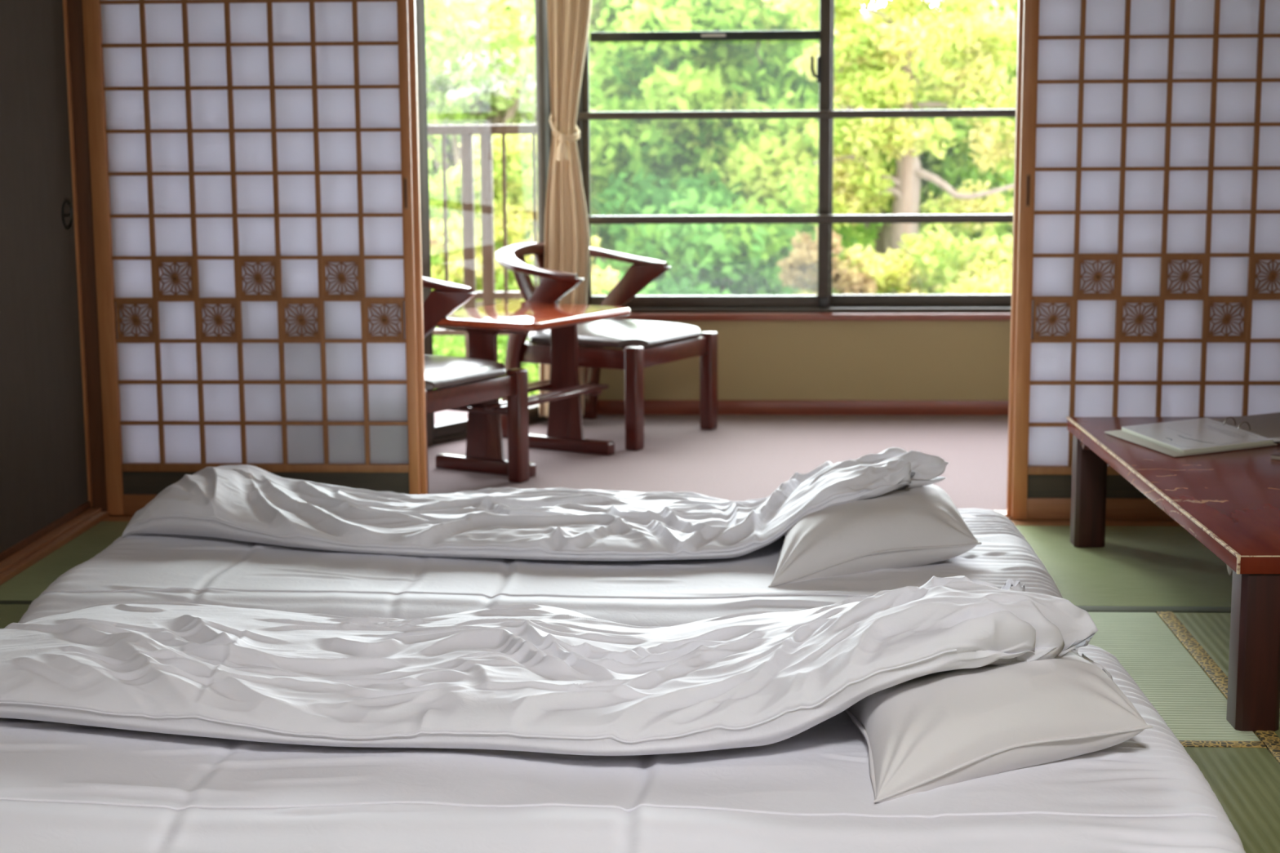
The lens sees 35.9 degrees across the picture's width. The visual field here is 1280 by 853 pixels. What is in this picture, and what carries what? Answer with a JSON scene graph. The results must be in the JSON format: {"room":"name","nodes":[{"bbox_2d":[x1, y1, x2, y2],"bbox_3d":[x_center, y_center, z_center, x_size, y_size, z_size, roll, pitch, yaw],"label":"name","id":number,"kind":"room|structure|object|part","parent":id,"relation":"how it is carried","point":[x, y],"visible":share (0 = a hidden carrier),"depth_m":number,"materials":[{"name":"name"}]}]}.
{"room":"traditional dwelling","nodes":[
{"label":"traditional dwelling","id":0,"kind":"room"},
{"bbox_2d":[427,409,1008,510],"bbox_3d":[0.129,0.134,6.662,5.800,0.100,1.950,0,9,3],"label":"floor","id":1,"kind":"structure","parent":0,"point":[746,457],"depth_m":6.60,"materials":[{"name":"carpet"}]},
{"bbox_2d":[422,276,529,493],"bbox_3d":[-0.777,-0.146,6.024,0.673,0.669,0.681,5,11,31],"label":"armchair","id":2,"kind":"object","parent":1,"relation":"on","point":[458,381],"visible":0.37,"depth_m":6.04,"materials":[{"name":"brown wood"}]},
{"bbox_3d":[-0.643,0.067,5.673,0.050,0.352,0.054,5,11,31],"label":"leg","id":3,"kind":"part","parent":2,"relation":"part of","materials":[{"name":"brown wood"}]},
{"bbox_3d":[-0.874,-0.434,6.037,0.449,0.102,0.681,5,11,31],"label":"arm rail","id":4,"kind":"part","parent":2,"relation":"part of","materials":[{"name":"brown wood"}]},
{"bbox_3d":[-0.676,-0.145,6.292,0.374,0.582,0.041,4,10,26],"label":"leg","id":5,"kind":"part","parent":2,"relation":"part of","materials":[{"name":"brown wood"}]},
{"bbox_2d":[424,354,506,390],"bbox_3d":[-0.715,-0.174,5.981,0.504,0.056,0.524,5,11,31],"label":"seat cushion","id":6,"kind":"object","parent":2,"relation":"on","point":[440,371],"depth_m":5.89,"materials":[{"name":"white leather"}]},
{"bbox_3d":[-0.712,-0.113,5.989,0.493,0.066,0.534,5,11,31],"label":"seat rail","id":7,"kind":"part","parent":2,"relation":"part of","materials":[{"name":"brown wood"}]},
{"bbox_3d":[-0.377,-0.003,6.102,0.050,0.352,0.054,5,11,31],"label":"leg","id":8,"kind":"part","parent":2,"relation":"part of","materials":[{"name":"brown wood"}]},
{"bbox_2d":[435,301,631,477],"bbox_3d":[-0.374,-0.130,6.456,0.481,0.492,0.607,5,11,31],"label":"side table","id":9,"kind":"object","parent":1,"relation":"on","point":[485,453],"visible":0.81,"depth_m":6.36,"materials":[{"name":"brown wood"}]},
{"bbox_2d":[448,379,608,415],"bbox_3d":[-0.374,-0.095,6.461,0.264,0.030,0.600,5,11,31],"label":"shelf","id":10,"kind":"object","parent":9,"relation":"attached to","point":[565,390],"depth_m":6.47,"materials":[{"name":"brown wood"}]},
{"bbox_2d":[495,242,717,450],"bbox_3d":[-0.153,-0.308,7.018,0.673,0.669,0.681,5,11,31],"label":"armchair","id":11,"kind":"object","parent":1,"relation":"on","point":[646,344],"visible":0.8,"depth_m":6.85,"materials":[{"name":"brown wood"}]},
{"bbox_3d":[-0.342,-0.231,6.818,0.374,0.582,0.041,6,11,36],"label":"leg","id":12,"kind":"part","parent":11,"relation":"part of","materials":[{"name":"brown wood"}]},
{"bbox_3d":[-0.250,-0.597,7.032,0.449,0.102,0.681,5,11,31],"label":"arm rail","id":13,"kind":"part","parent":11,"relation":"part of","materials":[{"name":"brown wood"}]},
{"bbox_3d":[-0.088,-0.276,6.983,0.493,0.066,0.534,5,11,31],"label":"seat rail","id":14,"kind":"part","parent":11,"relation":"part of","materials":[{"name":"brown wood"}]},
{"bbox_2d":[527,319,700,348],"bbox_3d":[-0.091,-0.336,6.976,0.504,0.056,0.524,5,11,31],"label":"seat cushion","id":15,"kind":"object","parent":11,"relation":"on","point":[610,333],"depth_m":6.83,"materials":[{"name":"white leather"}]},
{"bbox_3d":[-0.052,-0.308,7.286,0.374,0.582,0.041,4,10,26],"label":"leg","id":16,"kind":"part","parent":11,"relation":"part of","materials":[{"name":"brown wood"}]},
{"bbox_3d":[-0.019,-0.095,6.667,0.050,0.352,0.054,5,11,31],"label":"leg","id":17,"kind":"part","parent":11,"relation":"part of","materials":[{"name":"brown wood"}]},
{"bbox_3d":[0.247,-0.165,7.097,0.050,0.352,0.054,5,11,31],"label":"leg","id":18,"kind":"part","parent":11,"relation":"part of","materials":[{"name":"brown wood"}]},
{"bbox_2d":[584,320,1010,399],"bbox_3d":[1.357,-1.248,7.278,3.220,2.420,0.120,0,9,3],"label":"wall","id":19,"kind":"structure","parent":0,"point":[757,360],"depth_m":7.41,"materials":[{"name":"beige paint"}]},
{"bbox_2d":[415,0,551,447],"bbox_3d":[-0.543,-1.183,6.947,0.110,2.420,0.956,6,11,34],"label":"window","id":20,"kind":"structure","parent":19,"relation":"in","point":[455,430],"depth_m":6.91,"materials":[{"name":"brown"}]},
{"bbox_3d":[-0.773,-1.017,6.613,0.080,2.200,0.068,6,11,34],"label":"frame","id":21,"kind":"part","parent":20,"relation":"part of","materials":[{"name":"brown wood"}]},
{"bbox_3d":[-0.515,-1.078,6.987,0.070,2.200,0.848,6,11,34],"label":"door frame","id":22,"kind":"part","parent":20,"relation":"part of","materials":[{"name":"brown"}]},
{"bbox_2d":[538,0,591,417],"bbox_3d":[-0.255,-1.085,7.079,0.258,2.120,0.129,0,9,3],"label":"curtain","id":23,"kind":"object","parent":20,"relation":"hanging from","point":[566,243],"visible":0.74,"depth_m":7.09,"materials":[{"name":"beige fabric"}]},
{"bbox_2d":[575,0,1015,313],"bbox_3d":[0.841,-1.366,7.263,2.190,1.896,0.129,0,9,3],"label":"window","id":24,"kind":"structure","parent":19,"relation":"in","point":[824,301],"depth_m":7.33,"materials":[{"name":"brown metal"}]},
{"bbox_3d":[0.239,-1.442,7.286,0.845,0.034,0.044,0,9,3],"label":"sash rail","id":25,"kind":"part","parent":24,"relation":"part of","materials":[{"name":"black metal"}]},
{"bbox_3d":[0.244,-1.360,7.304,0.923,1.842,0.037,0,9,3],"label":"sash","id":26,"kind":"part","parent":24,"relation":"part of","materials":[{"name":"brown"}]},
{"bbox_3d":[0.841,-1.148,7.249,2.148,0.030,0.034,0,9,3],"label":"safety rail","id":27,"kind":"part","parent":24,"relation":"part of","materials":[{"name":"metal"}]},
{"bbox_3d":[0.843,-0.769,7.310,2.148,0.032,0.034,0,9,3],"label":"safety rail","id":28,"kind":"part","parent":24,"relation":"part of","materials":[{"name":"metal"}]},
{"bbox_3d":[0.641,-1.319,7.251,0.033,0.081,0.014,-2,9,-9],"label":"latch handle","id":29,"kind":"part","parent":24,"relation":"part of","materials":[{"name":"black metal"}]},
{"bbox_3d":[1.288,-1.363,7.281,1.220,1.842,0.026,0,9,3],"label":"sash","id":30,"kind":"part","parent":24,"relation":"part of","materials":[{"name":"brown"}]},
{"bbox_2d":[596,400,1008,415],"bbox_3d":[1.371,-0.070,7.399,3.200,0.055,0.014,0,9,3],"label":"baseboard","id":31,"kind":"structure","parent":19,"relation":"attached to","point":[945,407],"depth_m":7.43,"materials":[{"name":"brown wood"}]},
{"bbox_2d":[613,312,1010,320],"bbox_3d":[1.360,-0.413,7.367,3.220,0.026,0.088,0,9,3],"label":"windowsill","id":32,"kind":"structure","parent":19,"relation":"attached to","point":[744,316],"depth_m":7.36,"materials":[{"name":"brown wood"}]},
{"bbox_3d":[-1.911,0.053,7.638,3.320,0.100,1.500,0,9,3],"label":"floor","id":33,"kind":"structure","parent":0,"visible":0},
{"bbox_2d":[427,124,537,357],"bbox_3d":[-1.740,-0.664,8.173,3.000,1.145,0.060,0,9,3],"label":"balcony railing","id":34,"kind":"object","parent":33,"relation":"on","point":[488,295],"visible":0.23,"depth_m":8.06,"materials":[{"name":"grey metal"}]},
{"bbox_3d":[-0.701,-0.642,8.120,0.046,1.105,0.044,0,9,3],"label":"post","id":35,"kind":"part","parent":34,"relation":"part of","materials":[{"name":"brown metal"}]},
{"bbox_3d":[-1.738,-0.393,8.216,3.000,0.025,0.040,0,9,3],"label":"cross rail","id":36,"kind":"part","parent":34,"relation":"part of","materials":[{"name":"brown metal"}]},
{"bbox_3d":[-1.744,-1.210,8.086,3.000,0.040,0.060,0,9,3],"label":"rail","id":37,"kind":"part","parent":34,"relation":"part of","materials":[{"name":"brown metal"}]},
{"bbox_3d":[-0.623,-0.642,8.116,0.047,1.105,0.044,0,9,3],"label":"post","id":38,"kind":"part","parent":34,"relation":"part of","materials":[{"name":"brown metal"}]},
{"bbox_3d":[-1.739,-0.543,8.193,3.000,0.030,0.040,0,9,3],"label":"cross rail","id":39,"kind":"part","parent":34,"relation":"part of","materials":[{"name":"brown metal"}]},
{"bbox_3d":[0.447,0.911,1.931,4.650,0.088,7.270,0,9,3],"label":"floor","id":40,"kind":"structure","parent":0,"visible":0},
{"bbox_2d":[0,604,30,628],"bbox_3d":[-0.680,0.506,4.128,1.838,0.031,0.935,0,9,3],"label":"mat","id":41,"kind":"object","parent":40,"relation":"on","point":[9,613],"visible":0.02,"depth_m":4.54,"materials":[{"name":"green"}]},
{"bbox_2d":[0,521,128,604],"bbox_3d":[-0.629,0.358,5.059,1.838,0.031,0.950,0,9,3],"label":"mat","id":42,"kind":"object","parent":40,"relation":"on","point":[25,587],"visible":0.18,"depth_m":5.05,"materials":[{"name":"green"}]},
{"bbox_2d":[17,508,1062,626],"bbox_3d":[-0.183,0.340,4.613,2.247,0.137,1.201,0,9,3],"label":"mattress","id":43,"kind":"object","parent":42,"relation":"on","point":[188,569],"visible":0.39,"depth_m":4.29,"materials":[{"name":"white fabric"}]},
{"bbox_2d":[121,447,948,560],"bbox_3d":[-0.264,0.162,4.729,1.986,0.246,0.714,0,9,3],"label":"duvet","id":44,"kind":"object","parent":43,"relation":"on","point":[246,503],"visible":1,"depth_m":4.58,"materials":[{"name":"white fabric"}]},
{"bbox_2d":[768,484,982,587],"bbox_3d":[0.530,0.220,4.525,0.480,0.154,0.676,0,9,3],"label":"pillow","id":45,"kind":"object","parent":43,"relation":"on","point":[919,526],"visible":0.88,"depth_m":4.36,"materials":[{"name":"white fabric"}]},
{"bbox_2d":[101,510,1181,526],"bbox_3d":[0.595,0.279,5.567,4.550,0.050,0.205,0,9,3],"label":"trim","id":46,"kind":"structure","parent":40,"relation":"on","point":[1143,522],"depth_m":5.48,"materials":[{"name":"brown wood"}]},
{"bbox_2d":[81,0,420,515],"bbox_3d":[-1.080,-0.619,5.502,0.901,1.764,0.032,0,9,3],"label":"door","id":47,"kind":"structure","parent":46,"relation":"on","point":[251,166],"depth_m":5.52,"materials":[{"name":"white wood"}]},
{"bbox_3d":[-1.065,0.223,5.636,0.826,0.059,0.026,0,9,3],"label":"rail","id":48,"kind":"part","parent":47,"relation":"part of","materials":[{"name":"brown wood"}]},
{"bbox_3d":[-1.066,0.117,5.619,0.826,0.023,0.026,0,9,3],"label":"rail","id":49,"kind":"part","parent":47,"relation":"part of","materials":[{"name":"brown wood"}]},
{"bbox_3d":[-1.066,0.161,5.626,0.826,0.071,0.010,0,9,3],"label":"panel","id":50,"kind":"part","parent":47,"relation":"part of","materials":[{"name":"brown wood"}]},
{"bbox_3d":[-0.648,-0.645,5.461,0.013,0.090,0.004,0,9,3],"label":"finger pull","id":51,"kind":"part","parent":47,"relation":"part of","materials":[{"name":"brown wood"}]},
{"bbox_2d":[408,0,427,494],"bbox_3d":[-1.062,-0.624,5.536,0.897,1.764,0.030,0,9,3],"label":"door","id":52,"kind":"structure","parent":46,"relation":"on","point":[412,6],"depth_m":5.52,"materials":[{"name":"brown wood"}]},
{"bbox_2d":[1006,0,1022,516],"bbox_3d":[1.481,-0.619,5.398,0.907,1.764,0.030,0,9,3],"label":"door","id":53,"kind":"structure","parent":46,"relation":"on","point":[1020,28],"depth_m":5.43,"materials":[{"name":"brown wood"}]},
{"bbox_2d":[1011,0,1279,519],"bbox_3d":[1.488,-0.613,5.362,0.908,1.764,0.032,0,9,3],"label":"door","id":54,"kind":"structure","parent":46,"relation":"on","point":[1148,279],"depth_m":5.38,"materials":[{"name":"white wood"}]},
{"bbox_3d":[1.056,-0.642,5.368,0.013,0.090,0.004,0,9,3],"label":"finger pull","id":55,"kind":"part","parent":54,"relation":"part of","materials":[{"name":"brown wood"}]},
{"bbox_3d":[1.492,0.122,5.480,0.826,0.023,0.026,0,9,3],"label":"rail","id":56,"kind":"part","parent":54,"relation":"part of","materials":[{"name":"brown wood"}]},
{"bbox_3d":[1.492,0.166,5.487,0.826,0.071,0.010,0,9,3],"label":"panel","id":57,"kind":"part","parent":54,"relation":"part of","materials":[{"name":"brown wood"}]},
{"bbox_3d":[1.493,0.228,5.497,0.826,0.059,0.026,0,9,3],"label":"rail","id":58,"kind":"part","parent":54,"relation":"part of","materials":[{"name":"brown wood"}]},
{"bbox_2d":[1015,525,1232,613],"bbox_3d":[1.228,0.361,4.958,1.878,0.031,0.950,0,9,3],"label":"mat","id":59,"kind":"object","parent":40,"relation":"on","point":[1138,568],"visible":0.13,"depth_m":4.90,"materials":[{"name":"green"}]},
{"bbox_2d":[1088,612,1260,741],"bbox_3d":[0.694,0.509,4.054,0.910,0.030,0.935,0,9,3],"label":"mat","id":60,"kind":"object","parent":40,"relation":"on","point":[1190,704],"visible":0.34,"depth_m":3.99,"materials":[{"name":"green wicker"}]},
{"bbox_2d":[1156,611,1279,742],"bbox_3d":[1.962,0.511,3.985,1.626,0.032,0.935,0,9,3],"label":"mat","id":61,"kind":"object","parent":40,"relation":"on","point":[1206,637],"visible":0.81,"depth_m":4.24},
{"bbox_2d":[1066,416,1279,731],"bbox_3d":[1.551,0.267,4.389,0.903,0.334,1.647,0,9,2],"label":"table","id":62,"kind":"object","parent":61,"relation":"on","point":[1228,501],"visible":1,"depth_m":4.03,"materials":[{"name":"paint"}]},
{"bbox_3d":[1.175,0.163,5.167,0.080,0.298,0.080,0,9,2],"label":"leg","id":63,"kind":"part","parent":62,"relation":"part of","materials":[{"name":"brown wood"}]},
{"bbox_2d":[1104,412,1279,457],"bbox_3d":[1.502,0.000,4.907,0.795,0.032,0.352,-5,10,-28],"label":"book","id":64,"kind":"object","parent":62,"relation":"on","point":[1178,438],"visible":1,"depth_m":4.82,"materials":[{"name":"beige paper"}]},
{"bbox_3d":[1.401,0.021,4.795,0.211,0.001,0.413,7,12,38],"label":"printed frame","id":65,"kind":"part","parent":64,"relation":"part of","materials":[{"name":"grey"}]},
{"bbox_3d":[1.135,0.407,3.638,0.080,0.298,0.080,0,9,2],"label":"leg","id":66,"kind":"part","parent":62,"relation":"part of","materials":[{"name":"brown wood"}]},
{"bbox_2d":[1271,452,1279,459],"bbox_3d":[1.630,0.072,4.518,0.299,0.010,0.200,7,12,41],"label":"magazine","id":67,"kind":"object","parent":62,"relation":"on","point":[1277,455],"visible":1,"depth_m":4.54,"materials":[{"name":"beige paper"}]},
{"bbox_2d":[1178,740,1279,852],"bbox_3d":[0.644,0.656,3.131,0.910,0.031,0.935,0,9,3],"label":"mat","id":68,"kind":"object","parent":40,"relation":"on","point":[1244,776],"visible":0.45,"depth_m":3.34,"materials":[{"name":"green wicker"}]},
{"bbox_2d":[1262,741,1279,764],"bbox_3d":[1.912,0.658,3.062,1.626,0.032,0.935,0,9,3],"label":"mat","id":69,"kind":"object","parent":40,"relation":"on","point":[1273,747],"visible":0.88,"depth_m":3.52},
{"bbox_3d":[-0.730,0.654,3.205,1.838,0.030,0.935,0,9,3],"label":"mat","id":70,"kind":"object","parent":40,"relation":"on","visible":0},
{"bbox_2d":[0,644,1245,852],"bbox_3d":[-0.272,0.541,3.350,2.361,0.137,1.256,0,9,3],"label":"mattress","id":71,"kind":"object","parent":70,"relation":"on","point":[64,788],"visible":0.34,"depth_m":2.92,"materials":[{"name":"white fabric"}]},
{"bbox_2d":[0,575,1112,755],"bbox_3d":[-0.308,0.362,3.406,2.223,0.255,0.744,0,9,3],"label":"duvet","id":72,"kind":"object","parent":71,"relation":"on","point":[525,677],"visible":0.93,"depth_m":3.20,"materials":[{"name":"white fabric"}]},
{"bbox_2d":[844,650,1152,803],"bbox_3d":[0.554,0.438,3.190,0.467,0.144,0.580,-1,9,-4],"label":"pillow","id":73,"kind":"object","parent":71,"relation":"on","point":[931,731],"visible":0.79,"depth_m":3.03,"materials":[{"name":"white fabric"}]},
{"bbox_3d":[5.257,-1.756,37.412,70.000,0.100,56.000,0,9,3],"label":"floor","id":74,"kind":"structure","parent":0,"visible":0},
{"bbox_2d":[432,326,539,399],"bbox_3d":[-1.158,-0.243,11.308,1.954,1.021,1.137,0,9,3],"label":"shrub","id":75,"kind":"object","parent":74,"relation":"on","point":[452,347],"visible":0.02,"depth_m":10.99,"materials":[{"name":"green plant"}]},
{"bbox_2d":[425,0,596,309],"bbox_3d":[-1.109,-0.456,13.602,1.678,4.915,1.198,0,9,3],"label":"blossom tree","id":76,"kind":"object","parent":74,"relation":"on","point":[508,75],"visible":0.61,"depth_m":13.11,"materials":[{"name":"green plant"}]},
{"bbox_2d":[430,202,619,303],"bbox_3d":[-0.746,-1.006,11.803,1.289,0.683,0.977,0,9,3],"label":"shrub","id":77,"kind":"object","parent":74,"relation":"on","point":[455,231],"visible":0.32,"depth_m":11.63,"materials":[{"name":"green plant"}]},
{"bbox_2d":[424,0,626,351],"bbox_3d":[-1.360,-0.722,14.273,2.425,5.234,2.110,5,10,30],"label":"leafy tree","id":78,"kind":"object","parent":74,"relation":"on","point":[455,8],"visible":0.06,"depth_m":13.69,"materials":[{"name":"green plant"}]},
{"bbox_2d":[426,0,640,346],"bbox_3d":[-1.110,-1.111,15.917,2.468,5.480,1.918,3,10,22],"label":"leafy tree","id":79,"kind":"object","parent":74,"relation":"on","point":[530,7],"visible":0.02,"depth_m":15.15,"materials":[{"name":"green plant"}]},
{"bbox_2d":[456,166,875,368],"bbox_3d":[0.142,0.048,14.011,2.980,3.782,1.833,3,10,18],"label":"maple tree","id":80,"kind":"object","parent":74,"relation":"on","point":[740,259],"visible":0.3,"depth_m":13.27,"materials":[{"name":"green plant"}]},
{"bbox_2d":[594,272,746,295],"bbox_3d":[0.055,-0.492,12.534,1.721,0.985,1.074,0,9,3],"label":"shrub","id":81,"kind":"object","parent":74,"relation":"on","point":[671,287],"visible":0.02,"depth_m":12.56,"materials":[{"name":"green plant"}]},
{"bbox_2d":[590,0,842,76],"bbox_3d":[0.274,-1.218,16.116,2.814,5.610,2.002,0,9,3],"label":"maple tree","id":82,"kind":"object","parent":74,"relation":"on","point":[603,4],"visible":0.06,"depth_m":15.35,"materials":[{"name":"green plant"}]},
{"bbox_2d":[589,0,942,254],"bbox_3d":[0.749,-0.943,15.028,3.051,5.404,2.145,1,9,8],"label":"maple tree","id":83,"kind":"object","parent":74,"relation":"on","point":[683,75],"visible":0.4,"depth_m":14.33,"materials":[{"name":"green plant"}]},
{"bbox_2d":[593,159,945,290],"bbox_3d":[1.150,-1.177,18.989,13.112,4.482,2.855,0,9,3],"label":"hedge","id":84,"kind":"object","parent":74,"relation":"on","point":[860,242],"visible":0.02,"depth_m":17.93,"materials":[{"name":"green plant"}]},
{"bbox_2d":[698,83,880,248],"bbox_3d":[1.089,-0.308,14.410,1.314,4.343,1.363,0,9,3],"label":"maple tree","id":85,"kind":"object","parent":74,"relation":"on","point":[759,165],"visible":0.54,"depth_m":13.80,"materials":[{"name":"green plant"}]},
{"bbox_2d":[775,226,879,295],"bbox_3d":[1.197,-0.885,12.567,0.600,0.773,0.654,-2,9,-10],"label":"shrub","id":86,"kind":"object","parent":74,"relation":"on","point":[800,269],"visible":0.49,"depth_m":12.49,"materials":[{"name":"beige plant"}]},
{"bbox_2d":[762,0,1017,294],"bbox_3d":[1.908,-0.659,13.640,2.268,5.251,1.085,0,9,3],"label":"leafy tree","id":87,"kind":"object","parent":74,"relation":"on","point":[896,83],"visible":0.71,"depth_m":13.23,"materials":[{"name":"green plant"}]},
{"bbox_2d":[831,222,1013,294],"bbox_3d":[1.860,-0.841,12.693,1.517,0.911,1.196,0,9,3],"label":"shrub","id":88,"kind":"object","parent":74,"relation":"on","point":[988,269],"visible":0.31,"depth_m":12.62,"materials":[{"name":"green plant"}]},
{"bbox_2d":[847,0,1015,257],"bbox_3d":[2.052,-1.271,16.538,3.229,5.561,1.851,0,9,3],"label":"leafy tree","id":89,"kind":"object","parent":74,"relation":"on","point":[882,242],"visible":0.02,"depth_m":16.42,"materials":[{"name":"green plant"}]},
{"bbox_2d":[883,0,1017,285],"bbox_3d":[2.843,-0.884,15.312,2.101,5.172,2.043,-3,9,-18],"label":"leafy tree","id":90,"kind":"object","parent":74,"relation":"on","point":[957,166],"visible":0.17,"depth_m":14.57,"materials":[{"name":"green plant"}]},
{"bbox_3d":[-2.415,-0.351,2.018,1.220,2.550,7.330,0,9,3],"label":"wall","id":91,"kind":"structure","parent":0,"visible":0},
{"bbox_2d":[0,0,93,561],"bbox_3d":[-1.615,-0.560,5.100,0.028,1.740,0.880,0,9,3],"label":"door","id":92,"kind":"structure","parent":91,"relation":"in","point":[46,473],"depth_m":5.24,"materials":[{"name":"brown wood"}]},
{"bbox_3d":[-1.615,-0.559,5.090,0.028,1.740,0.860,0,9,3],"label":"frame","id":93,"kind":"part","parent":92,"relation":"part of","materials":[{"name":"brown wood"}]},
{"bbox_3d":[-1.590,-0.588,5.464,0.016,0.082,0.082,0,9,3],"label":"round pull","id":94,"kind":"part","parent":92,"relation":"part of","materials":[{"name":"black metal"}]},
{"bbox_3d":[-1.591,-0.628,5.524,0.028,1.740,0.020,0,9,3],"label":"edge frame","id":95,"kind":"part","parent":92,"relation":"part of","materials":[{"name":"brown wood"}]},
{"bbox_2d":[0,507,109,585],"bbox_3d":[-1.755,0.825,2.103,0.084,0.052,7.199,0,9,3],"label":"baseboard","id":96,"kind":"structure","parent":91,"relation":"attached to","point":[19,562],"depth_m":5.22,"materials":[{"name":"brown wood"}]},
{"bbox_2d":[66,0,107,511],"bbox_3d":[-1.570,-0.612,5.577,0.081,1.795,0.078,0,9,3],"label":"trim","id":97,"kind":"structure","parent":91,"relation":"attached to","point":[75,20],"depth_m":5.56,"materials":[{"name":"brown wood"}]},
{"label":"outside","id":98,"kind":"structure","parent":0,"visible":0},
{"bbox_2d":[428,123,537,232],"bbox_3d":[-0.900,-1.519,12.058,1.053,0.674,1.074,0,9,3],"label":"tree","id":99,"kind":"object","parent":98,"point":[518,148],"visible":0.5,"depth_m":11.72,"materials":[{"name":"green plant"}]}
]}

